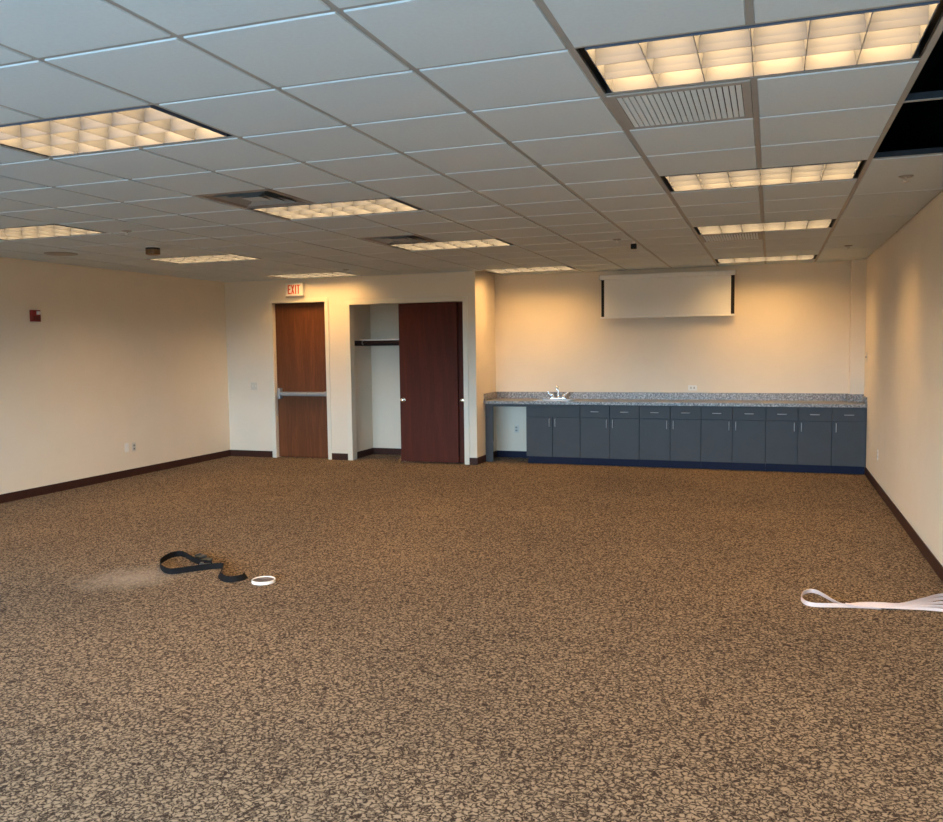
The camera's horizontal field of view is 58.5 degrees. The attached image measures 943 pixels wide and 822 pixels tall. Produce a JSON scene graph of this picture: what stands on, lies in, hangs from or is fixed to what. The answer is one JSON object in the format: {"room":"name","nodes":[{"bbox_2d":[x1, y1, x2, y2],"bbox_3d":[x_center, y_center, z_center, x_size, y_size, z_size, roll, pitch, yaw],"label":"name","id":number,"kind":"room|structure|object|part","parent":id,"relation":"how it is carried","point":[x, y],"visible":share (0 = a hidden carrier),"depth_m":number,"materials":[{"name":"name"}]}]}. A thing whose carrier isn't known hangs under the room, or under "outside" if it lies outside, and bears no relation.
{"room":"empty office room","nodes":[
{"label":"empty office room","id":0,"kind":"room"},
{"bbox_2d":[0,257,229,493],"bbox_3d":[-6.081,-0.168,6.941,0.150,2.736,13.608,1,5,20],"label":"wall","id":1,"kind":"structure","parent":0,"point":[113,359],"depth_m":10.69,"materials":[{"name":"beige paint"}]},
{"bbox_2d":[29,310,40,321],"bbox_3d":[-4.991,-1.091,9.648,0.071,0.132,0.120,1,5,20],"label":"fire alarm","id":2,"kind":"object","parent":1,"relation":"attached to","point":[35,315],"visible":1,"depth_m":9.63,"materials":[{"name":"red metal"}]},
{"bbox_2d":[0,450,230,503],"bbox_3d":[-5.998,1.150,6.989,0.008,0.098,13.258,1,5,20],"label":"baseboard","id":3,"kind":"structure","parent":1,"relation":"attached to","point":[42,490],"depth_m":10.73,"materials":[{"name":"brown plastic"}]},
{"bbox_2d":[125,443,128,451],"bbox_3d":[-4.537,0.481,11.079,0.010,0.116,0.072,1,5,20],"label":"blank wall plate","id":4,"kind":"object","parent":1,"relation":"attached to","point":[126,444],"visible":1,"depth_m":11.08,"materials":[{"name":"white plastic"}]},
{"bbox_2d":[132,442,135,451],"bbox_3d":[-4.493,0.480,11.207,0.008,0.116,0.072,1,5,20],"label":"wall outlet","id":5,"kind":"object","parent":1,"relation":"attached to","point":[133,444],"visible":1,"depth_m":11.20,"materials":[{"name":"beige plastic"}]},
{"bbox_2d":[225,271,479,459],"bbox_3d":[-1.848,-0.637,12.498,4.104,2.736,0.132,1,5,20],"label":"wall","id":6,"kind":"structure","parent":0,"point":[246,303],"depth_m":12.56,"materials":[{"name":"beige paint"}]},
{"bbox_2d":[251,382,257,389],"bbox_3d":[-3.353,-0.385,12.972,0.118,0.116,0.017,1,5,20],"label":"light switch","id":7,"kind":"object","parent":6,"relation":"attached to","point":[254,386],"visible":1,"depth_m":12.97,"materials":[{"name":"beige plastic"}]},
{"bbox_2d":[285,282,303,296],"bbox_3d":[-2.643,-1.814,12.585,0.300,0.202,0.058,1,5,20],"label":"exit sign","id":8,"kind":"object","parent":6,"relation":"attached to","point":[291,289],"visible":1,"depth_m":12.56,"materials":[{"name":"white plastic"}]},
{"bbox_2d":[268,297,331,459],"bbox_3d":[-2.564,-0.487,12.758,1.018,2.415,0.144,1,5,20],"label":"trim","id":9,"kind":"structure","parent":6,"relation":"attached to","point":[272,323],"depth_m":12.78,"materials":[{"name":"beige"}]},
{"bbox_2d":[275,302,327,457],"bbox_3d":[-2.565,-0.459,12.749,0.896,2.338,0.125,1,5,20],"label":"door","id":10,"kind":"structure","parent":6,"relation":"in","point":[300,327],"depth_m":12.77,"materials":[{"name":"brown wood"}]},
{"bbox_3d":[-2.530,-0.258,12.755,0.778,0.062,0.030,1,5,20],"label":"bar rail","id":11,"kind":"part","parent":10,"relation":"part of","materials":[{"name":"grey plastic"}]},
{"bbox_2d":[230,450,476,464],"bbox_3d":[-1.851,0.683,12.529,4.096,0.098,0.008,1,5,20],"label":"baseboard","id":12,"kind":"structure","parent":6,"relation":"attached to","point":[247,453],"depth_m":13.00,"materials":[{"name":"brown plastic"}]},
{"bbox_2d":[344,293,469,298],"bbox_3d":[-0.950,-1.643,12.025,1.963,0.015,0.006,1,5,20],"label":"trim","id":13,"kind":"structure","parent":6,"relation":"attached to","point":[459,293],"depth_m":12.01,"materials":[{"name":"beige"}]},
{"bbox_2d":[345,296,469,464],"bbox_3d":[-0.921,-0.439,12.177,1.910,2.364,0.144,1,5,20],"label":"trim","id":14,"kind":"structure","parent":6,"relation":"attached to","point":[349,304],"depth_m":12.30,"materials":[{"name":"beige"}]},
{"bbox_2d":[398,302,459,462],"bbox_3d":[-0.623,-0.401,12.021,0.895,2.276,0.105,1,5,20],"label":"door","id":15,"kind":"structure","parent":6,"relation":"in","point":[428,332],"depth_m":12.03,"materials":[{"name":"brown wood"}]},
{"bbox_2d":[457,302,464,462],"bbox_3d":[-0.527,-0.404,12.042,0.928,2.276,0.105,1,5,20],"label":"door","id":16,"kind":"structure","parent":6,"relation":"in","point":[459,304],"depth_m":11.92,"materials":[{"name":"brown wood"}]},
{"bbox_2d":[354,305,372,451],"bbox_3d":[-1.701,-0.670,12.907,0.100,2.736,0.740,1,5,20],"label":"wall","id":17,"kind":"structure","parent":0,"point":[362,328],"depth_m":12.89,"materials":[{"name":"beige paint"}]},
{"bbox_2d":[370,302,435,448],"bbox_3d":[-0.656,-0.681,12.875,1.890,2.736,0.100,1,5,20],"label":"wall","id":18,"kind":"structure","parent":0,"point":[384,318],"depth_m":13.08,"materials":[{"name":"beige paint"}]},
{"bbox_2d":[354,339,398,345],"bbox_3d":[-0.785,-1.028,12.500,1.887,0.097,0.638,1,5,20],"label":"closet shelf","id":19,"kind":"object","parent":18,"relation":"attached to","point":[364,342],"visible":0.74,"depth_m":12.72,"materials":[{"name":"black wood"}]},
{"bbox_3d":[-0.779,-1.025,12.487,1.864,0.029,0.030,1,5,20],"label":"hanging rod","id":20,"kind":"part","parent":19,"relation":"part of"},
{"bbox_2d":[357,448,400,457],"bbox_3d":[-0.763,0.662,12.626,1.890,0.098,0.640,1,5,20],"label":"baseboard","id":21,"kind":"structure","parent":18,"relation":"attached to","point":[392,451],"depth_m":13.12,"materials":[{"name":"brown plastic"}]},
{"bbox_2d":[0,454,942,821],"bbox_3d":[-1.557,1.284,5.896,9.413,0.120,14.450,1,5,20],"label":"floor","id":22,"kind":"structure","parent":0,"point":[505,639],"depth_m":4.61,"materials":[{"name":"carpet"}]},
{"bbox_2d":[160,551,247,581],"bbox_3d":[-2.073,1.169,6.315,0.401,0.073,1.032,-4,6,-40],"label":"strap","id":23,"kind":"object","parent":22,"relation":"on","point":[204,563],"visible":1,"depth_m":6.32,"materials":[{"name":"black fabric"}]},
{"bbox_2d":[251,576,275,584],"bbox_3d":[-1.476,1.204,5.978,0.168,0.022,0.168,1,5,20],"label":"tape roll","id":24,"kind":"object","parent":22,"relation":"on","point":[262,580],"visible":1,"depth_m":5.96,"materials":[{"name":"white plastic"}]},
{"bbox_2d":[485,404,525,461],"bbox_3d":[0.501,0.314,12.073,0.616,0.841,0.038,1,5,20],"label":"panel","id":25,"kind":"object","parent":22,"relation":"on","point":[488,407],"visible":1,"depth_m":12.13,"materials":[{"name":"laminate"}]},
{"bbox_2d":[526,404,580,464],"bbox_3d":[1.226,0.307,12.033,0.775,0.841,0.591,1,5,20],"label":"base cabinet","id":26,"kind":"object","parent":22,"relation":"on","point":[552,430],"visible":0.98,"depth_m":11.79,"materials":[{"name":"laminate"}]},
{"bbox_3d":[0.958,0.362,11.866,0.377,0.555,0.022,1,5,20],"label":"door","id":27,"kind":"part","parent":26,"relation":"part of","materials":[{"name":"laminate"}]},
{"bbox_3d":[1.324,0.367,11.737,0.385,0.555,0.022,1,5,20],"label":"door","id":28,"kind":"part","parent":26,"relation":"part of","materials":[{"name":"laminate"}]},
{"bbox_2d":[580,405,639,466],"bbox_3d":[1.975,0.318,11.768,0.811,0.841,0.591,1,5,20],"label":"base cabinet","id":29,"kind":"object","parent":22,"relation":"on","point":[609,434],"visible":0.98,"depth_m":11.52,"materials":[{"name":"laminate"}]},
{"bbox_3d":[1.698,0.007,11.575,0.405,0.163,0.022,1,5,20],"label":"drawer","id":30,"kind":"part","parent":29,"relation":"part of","materials":[{"name":"laminate"}]},
{"bbox_3d":[1.703,0.372,11.602,0.405,0.555,0.022,1,5,20],"label":"door","id":31,"kind":"part","parent":29,"relation":"part of","materials":[{"name":"laminate"}]},
{"bbox_3d":[2.081,0.012,11.439,0.393,0.163,0.022,1,5,20],"label":"drawer","id":32,"kind":"part","parent":29,"relation":"part of","materials":[{"name":"laminate"}]},
{"bbox_3d":[2.086,0.377,11.467,0.393,0.555,0.022,1,5,20],"label":"door","id":33,"kind":"part","parent":29,"relation":"part of","materials":[{"name":"laminate"}]},
{"bbox_2d":[640,405,700,468],"bbox_3d":[2.738,0.328,11.498,0.807,0.841,0.591,1,5,20],"label":"base cabinet","id":34,"kind":"object","parent":22,"relation":"on","point":[670,436],"visible":0.99,"depth_m":11.25,"materials":[{"name":"laminate"}]},
{"bbox_3d":[2.462,0.018,11.304,0.402,0.163,0.022,1,5,20],"label":"drawer","id":35,"kind":"part","parent":34,"relation":"part of","materials":[{"name":"laminate"}]},
{"bbox_3d":[2.467,0.383,11.332,0.402,0.555,0.022,1,5,20],"label":"door","id":36,"kind":"part","parent":34,"relation":"part of","materials":[{"name":"laminate"}]},
{"bbox_3d":[2.848,0.388,11.197,0.392,0.555,0.022,1,5,20],"label":"door","id":37,"kind":"part","parent":34,"relation":"part of","materials":[{"name":"laminate"}]},
{"bbox_3d":[2.843,0.023,11.169,0.392,0.163,0.022,1,5,20],"label":"drawer","id":38,"kind":"part","parent":34,"relation":"part of","materials":[{"name":"laminate"}]},
{"bbox_2d":[701,406,765,470],"bbox_3d":[3.499,0.338,11.228,0.805,0.841,0.591,1,5,20],"label":"base cabinet","id":39,"kind":"object","parent":22,"relation":"on","point":[732,437],"visible":0.97,"depth_m":10.99,"materials":[{"name":"laminate"}]},
{"bbox_3d":[3.217,0.028,11.037,0.389,0.163,0.022,1,5,20],"label":"drawer","id":40,"kind":"part","parent":39,"relation":"part of","materials":[{"name":"laminate"}]},
{"bbox_3d":[3.222,0.393,11.064,0.389,0.555,0.022,1,5,20],"label":"door","id":41,"kind":"part","parent":39,"relation":"part of","materials":[{"name":"laminate"}]},
{"bbox_3d":[3.602,0.398,10.929,0.403,0.555,0.022,1,5,20],"label":"door","id":42,"kind":"part","parent":39,"relation":"part of","materials":[{"name":"laminate"}]},
{"bbox_3d":[3.597,0.033,10.902,0.403,0.163,0.022,1,5,20],"label":"drawer","id":43,"kind":"part","parent":39,"relation":"part of","materials":[{"name":"laminate"}]},
{"bbox_2d":[765,407,831,472],"bbox_3d":[4.248,0.348,10.963,0.783,0.841,0.591,1,5,20],"label":"base cabinet","id":44,"kind":"object","parent":22,"relation":"on","point":[798,439],"visible":1,"depth_m":10.72,"materials":[{"name":"laminate"}]},
{"bbox_2d":[483,392,866,407],"bbox_3d":[2.629,-0.165,11.508,5.007,0.143,0.589,1,5,20],"label":"countertop","id":45,"kind":"structure","parent":44,"relation":"on","point":[843,400],"depth_m":11.49,"materials":[{"name":"stone"}]},
{"bbox_2d":[534,399,576,400],"bbox_3d":[1.196,-0.078,11.988,0.530,0.164,0.390,1,5,20],"label":"sink","id":46,"kind":"object","parent":45,"relation":"in","point":[538,399],"visible":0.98,"depth_m":12.06,"materials":[{"name":"metal"}]},
{"bbox_2d":[548,385,568,398],"bbox_3d":[1.235,-0.272,12.079,0.317,0.207,0.135,1,5,20],"label":"faucet","id":47,"kind":"object","parent":45,"relation":"on","point":[557,386],"visible":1,"depth_m":12.11,"materials":[{"name":"silver metal"}]},
{"bbox_3d":[1.234,-0.279,12.077,0.044,0.192,0.131,1,5,20],"label":"spout","id":48,"kind":"part","parent":47,"relation":"part of","materials":[{"name":"silver metal"}]},
{"bbox_3d":[3.972,0.038,10.769,0.378,0.163,0.022,1,5,20],"label":"drawer","id":49,"kind":"part","parent":44,"relation":"part of","materials":[{"name":"laminate"}]},
{"bbox_3d":[3.977,0.403,10.796,0.378,0.555,0.022,1,5,20],"label":"door","id":50,"kind":"part","parent":44,"relation":"part of","materials":[{"name":"laminate"}]},
{"bbox_3d":[4.341,0.043,10.638,0.392,0.163,0.022,1,5,20],"label":"drawer","id":51,"kind":"part","parent":44,"relation":"part of","materials":[{"name":"laminate"}]},
{"bbox_3d":[4.346,0.408,10.665,0.392,0.555,0.022,1,5,20],"label":"door","id":52,"kind":"part","parent":44,"relation":"part of","materials":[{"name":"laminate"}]},
{"bbox_2d":[831,407,866,473],"bbox_3d":[4.778,0.362,10.690,0.397,0.841,0.431,1,5,20],"label":"base cabinet","id":53,"kind":"object","parent":22,"relation":"on","point":[848,424],"depth_m":10.52,"materials":[{"name":"laminate"}]},
{"bbox_3d":[4.717,0.413,10.534,0.382,0.555,0.022,1,5,20],"label":"door","id":54,"kind":"part","parent":53,"relation":"part of","materials":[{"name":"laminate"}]},
{"bbox_3d":[4.713,0.048,10.507,0.382,0.163,0.022,1,5,20],"label":"drawer","id":55,"kind":"part","parent":53,"relation":"part of","materials":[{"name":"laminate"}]},
{"bbox_3d":[4.910,0.326,10.479,0.008,0.742,0.053,1,5,20],"label":"filler strip","id":56,"kind":"part","parent":53,"relation":"part of","materials":[{"name":"grey wood"}]},
{"bbox_2d":[801,589,942,611],"bbox_3d":[2.580,1.193,5.333,0.944,0.035,0.374,0,4,13],"label":"strap","id":57,"kind":"object","parent":22,"relation":"on","point":[926,603],"visible":1,"depth_m":5.23,"materials":[{"name":"white fabric"}]},
{"bbox_2d":[0,0,942,281],"bbox_3d":[-1.593,-1.480,5.690,9.107,0.021,14.144,1,5,20],"label":"ceiling","id":58,"kind":"structure","parent":0,"point":[425,33],"depth_m":4.39,"materials":[{"name":"tile"}]},
{"bbox_2d":[44,252,77,255],"bbox_3d":[-4.367,-1.670,8.954,0.330,0.008,0.330,1,5,20],"label":"ceiling speaker","id":59,"kind":"object","parent":58,"relation":"attached to","point":[47,253],"visible":1,"depth_m":8.91,"materials":[{"name":"grey plastic"}]},
{"bbox_2d":[46,253,75,255],"bbox_3d":[-4.367,-1.668,8.954,0.288,0.004,0.288,1,5,20],"label":"speaker grille","id":60,"kind":"object","parent":59,"relation":"attached to","point":[56,254],"depth_m":8.96,"materials":[{"name":"grey metal"}]},
{"bbox_2d":[145,246,159,255],"bbox_3d":[-3.210,-1.612,8.478,0.142,0.088,0.142,1,5,20],"label":"smoke detector","id":61,"kind":"object","parent":58,"relation":"attached to","point":[150,250],"visible":1,"depth_m":8.43,"materials":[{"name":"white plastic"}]},
{"bbox_2d":[0,0,942,278],"bbox_3d":[-1.593,-1.494,5.689,9.113,0.038,14.150,1,5,20],"label":"grid","id":62,"kind":"object","parent":58,"relation":"attached to","point":[905,97],"visible":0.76,"depth_m":3.73,"materials":[{"name":"metal"}]},
{"bbox_2d":[0,224,105,239],"bbox_3d":[-3.902,-1.639,7.424,1.194,0.133,0.584,1,5,20],"label":"ceiling light","id":63,"kind":"object","parent":62,"relation":"attached to","point":[51,230],"visible":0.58,"depth_m":7.45,"materials":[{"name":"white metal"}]},
{"bbox_2d":[0,105,231,156],"bbox_3d":[-1.842,-1.418,4.112,1.194,0.133,0.584,1,5,20],"label":"ceiling light","id":64,"kind":"object","parent":62,"relation":"attached to","point":[149,125],"visible":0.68,"depth_m":4.14,"materials":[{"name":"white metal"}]},
{"bbox_2d":[150,254,260,263],"bbox_3d":[-3.087,-1.821,9.716,1.194,0.133,0.584,1,5,20],"label":"ceiling light","id":65,"kind":"object","parent":62,"relation":"attached to","point":[226,257],"visible":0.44,"depth_m":9.76,"materials":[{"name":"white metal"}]},
{"bbox_2d":[195,189,312,208],"bbox_3d":[-1.518,-1.528,5.936,0.586,0.080,0.586,1,5,20],"label":"air diffuser","id":66,"kind":"object","parent":62,"relation":"attached to","point":[264,197],"visible":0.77,"depth_m":5.95,"materials":[{"name":"grey metal"}]},
{"bbox_3d":[-1.518,-1.504,5.938,0.150,0.020,0.150,1,5,20],"label":"plate","id":67,"kind":"part","parent":66,"relation":"part of","materials":[{"name":"metal"}]},
{"bbox_2d":[267,272,355,277],"bbox_3d":[-2.272,-2.002,12.009,1.194,0.133,0.584,1,5,20],"label":"ceiling light","id":68,"kind":"object","parent":62,"relation":"attached to","point":[329,274],"visible":0.37,"depth_m":12.07,"materials":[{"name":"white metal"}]},
{"bbox_2d":[251,197,422,218],"bbox_3d":[-1.027,-1.600,6.405,1.194,0.133,0.584,1,5,20],"label":"ceiling light","id":69,"kind":"object","parent":62,"relation":"attached to","point":[380,205],"visible":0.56,"depth_m":6.45,"materials":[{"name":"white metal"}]},
{"bbox_2d":[361,234,438,244],"bbox_3d":[-0.703,-1.710,8.229,0.586,0.080,0.586,1,5,20],"label":"air diffuser","id":70,"kind":"object","parent":62,"relation":"attached to","point":[399,239],"visible":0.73,"depth_m":8.28,"materials":[{"name":"metal"}]},
{"bbox_3d":[-0.703,-1.686,8.230,0.150,0.020,0.150,1,5,20],"label":"plate","id":71,"kind":"part","parent":70,"relation":"part of","materials":[{"name":"metal"}]},
{"bbox_2d":[390,238,512,250],"bbox_3d":[-0.212,-1.781,8.698,1.194,0.133,0.584,1,5,20],"label":"ceiling light","id":72,"kind":"object","parent":62,"relation":"attached to","point":[482,242],"visible":0.39,"depth_m":8.75,"materials":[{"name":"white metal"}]},
{"bbox_2d":[486,266,574,272],"bbox_3d":[0.807,-2.008,11.563,1.194,0.133,0.584,1,5,20],"label":"ceiling light","id":73,"kind":"object","parent":62,"relation":"attached to","point":[556,267],"visible":0.33,"depth_m":11.63,"materials":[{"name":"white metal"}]},
{"bbox_2d":[607,80,752,129],"bbox_3d":[0.949,-1.378,3.772,0.584,0.040,0.584,1,5,20],"label":"return air grille","id":74,"kind":"object","parent":62,"relation":"attached to","point":[635,110],"visible":0.89,"depth_m":3.75,"materials":[{"name":"metal"}]},
{"bbox_2d":[699,232,762,242],"bbox_3d":[2.579,-1.741,8.358,0.584,0.040,0.584,1,5,20],"label":"return air grille","id":75,"kind":"object","parent":62,"relation":"attached to","point":[754,235],"visible":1,"depth_m":8.36,"materials":[{"name":"metal"}]},
{"bbox_2d":[576,0,942,93],"bbox_3d":[1.032,-1.379,3.093,1.194,0.133,0.584,1,5,20],"label":"ceiling light","id":76,"kind":"object","parent":62,"relation":"attached to","point":[902,32],"visible":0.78,"depth_m":3.12,"materials":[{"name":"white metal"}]},
{"bbox_2d":[660,160,866,191],"bbox_3d":[1.847,-1.561,5.386,1.194,0.133,0.584,1,5,20],"label":"ceiling light","id":77,"kind":"object","parent":62,"relation":"attached to","point":[848,169],"visible":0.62,"depth_m":5.44,"materials":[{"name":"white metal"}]},
{"bbox_2d":[694,219,835,234],"bbox_3d":[2.663,-1.742,7.679,1.194,0.133,0.584,1,5,20],"label":"ceiling light","id":78,"kind":"object","parent":62,"relation":"attached to","point":[825,223],"visible":0.46,"depth_m":7.74,"materials":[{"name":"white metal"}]},
{"bbox_2d":[715,255,816,262],"bbox_3d":[3.681,-1.969,10.545,1.194,0.133,0.584,1,5,20],"label":"ceiling light","id":79,"kind":"object","parent":62,"relation":"attached to","point":[797,257],"visible":0.37,"depth_m":10.62,"materials":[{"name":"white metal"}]},
{"bbox_2d":[631,241,636,248],"bbox_3d":[1.652,-1.691,8.576,0.054,0.080,0.061,1,5,20],"label":"ceiling sensor","id":80,"kind":"object","parent":58,"relation":"attached to","point":[633,245],"visible":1,"depth_m":8.56,"materials":[{"name":"black plastic"}]},
{"bbox_2d":[899,175,913,182],"bbox_3d":[2.780,-1.484,5.385,0.088,0.038,0.088,1,5,20],"label":"sprinkler","id":81,"kind":"object","parent":58,"relation":"attached to","point":[904,177],"visible":1,"depth_m":5.38,"materials":[{"name":"white metal"}]},
{"bbox_2d":[478,271,496,456],"bbox_3d":[0.183,-0.645,12.250,0.110,2.736,0.760,1,5,20],"label":"wall","id":82,"kind":"structure","parent":0,"point":[486,280],"depth_m":12.15,"materials":[{"name":"beige paint"}]},
{"bbox_2d":[477,450,496,464],"bbox_3d":[0.232,0.676,12.262,0.008,0.098,0.900,1,5,20],"label":"baseboard","id":83,"kind":"structure","parent":82,"relation":"attached to","point":[481,459],"depth_m":12.08,"materials":[{"name":"brown plastic"}]},
{"bbox_2d":[495,261,850,450],"bbox_3d":[2.690,-0.647,11.842,5.129,2.736,0.150,1,5,20],"label":"wall","id":84,"kind":"structure","parent":0,"point":[789,329],"depth_m":11.70,"materials":[{"name":"beige paint"}]},
{"bbox_2d":[497,450,527,457],"bbox_3d":[0.680,0.647,12.575,0.627,0.098,0.008,1,5,20],"label":"baseboard","id":85,"kind":"structure","parent":84,"relation":"attached to","point":[516,454],"depth_m":12.59,"materials":[{"name":"blue plastic"}]},
{"bbox_2d":[514,425,518,432],"bbox_3d":[0.670,0.267,12.547,0.072,0.116,0.008,1,5,20],"label":"wall outlet","id":86,"kind":"object","parent":84,"relation":"attached to","point":[516,427],"visible":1,"depth_m":12.54,"materials":[{"name":"beige plastic"}]},
{"bbox_2d":[599,269,735,318],"bbox_3d":[2.686,-1.596,11.616,1.843,0.622,0.138,1,5,20],"label":"projection screen","id":87,"kind":"object","parent":84,"relation":"attached to","point":[695,293],"visible":1,"depth_m":11.58,"materials":[{"name":"white fabric"}]},
{"bbox_3d":[2.678,-1.868,11.585,1.827,0.066,0.110,1,5,20],"label":"casing","id":88,"kind":"part","parent":87,"relation":"part of","materials":[{"name":"white plastic"}]},
{"bbox_2d":[497,392,846,400],"bbox_3d":[2.642,-0.209,11.803,4.794,0.100,0.020,1,5,20],"label":"backsplash","id":89,"kind":"structure","parent":84,"relation":"attached to","point":[516,395],"depth_m":11.69,"materials":[{"name":"stone"}]},
{"bbox_2d":[688,385,696,389],"bbox_3d":[3.060,-0.320,11.651,0.116,0.072,0.008,1,5,20],"label":"wall outlet","id":90,"kind":"object","parent":84,"relation":"attached to","point":[690,387],"visible":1,"depth_m":11.65,"materials":[{"name":"white plastic"}]},
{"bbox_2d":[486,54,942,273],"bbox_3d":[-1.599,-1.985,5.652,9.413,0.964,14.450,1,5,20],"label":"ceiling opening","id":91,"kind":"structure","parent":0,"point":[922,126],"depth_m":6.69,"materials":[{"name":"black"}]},
{"bbox_2d":[652,31,942,151],"bbox_3d":[-1.606,-2.516,5.612,9.413,0.100,14.450,1,5,20],"label":"deck","id":92,"kind":"object","parent":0,"point":[936,53],"depth_m":6.81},
{"bbox_2d":[848,258,866,393],"bbox_3d":[4.975,-0.604,10.869,0.172,2.736,0.160,1,5,20],"label":"wall","id":93,"kind":"structure","parent":0,"point":[858,266],"depth_m":10.76,"materials":[{"name":"beige paint"}]},
{"bbox_2d":[864,190,942,565],"bbox_3d":[2.790,-0.081,4.242,0.150,2.736,14.450,1,5,20],"label":"wall","id":94,"kind":"structure","parent":0,"point":[903,374],"depth_m":7.23,"materials":[{"name":"beige paint"}]},
{"bbox_2d":[865,467,942,581],"bbox_3d":[2.640,1.254,4.109,0.008,0.098,13.600,1,5,20],"label":"baseboard","id":95,"kind":"structure","parent":94,"relation":"attached to","point":[928,555],"depth_m":7.13,"materials":[{"name":"brown plastic"}]}
]}

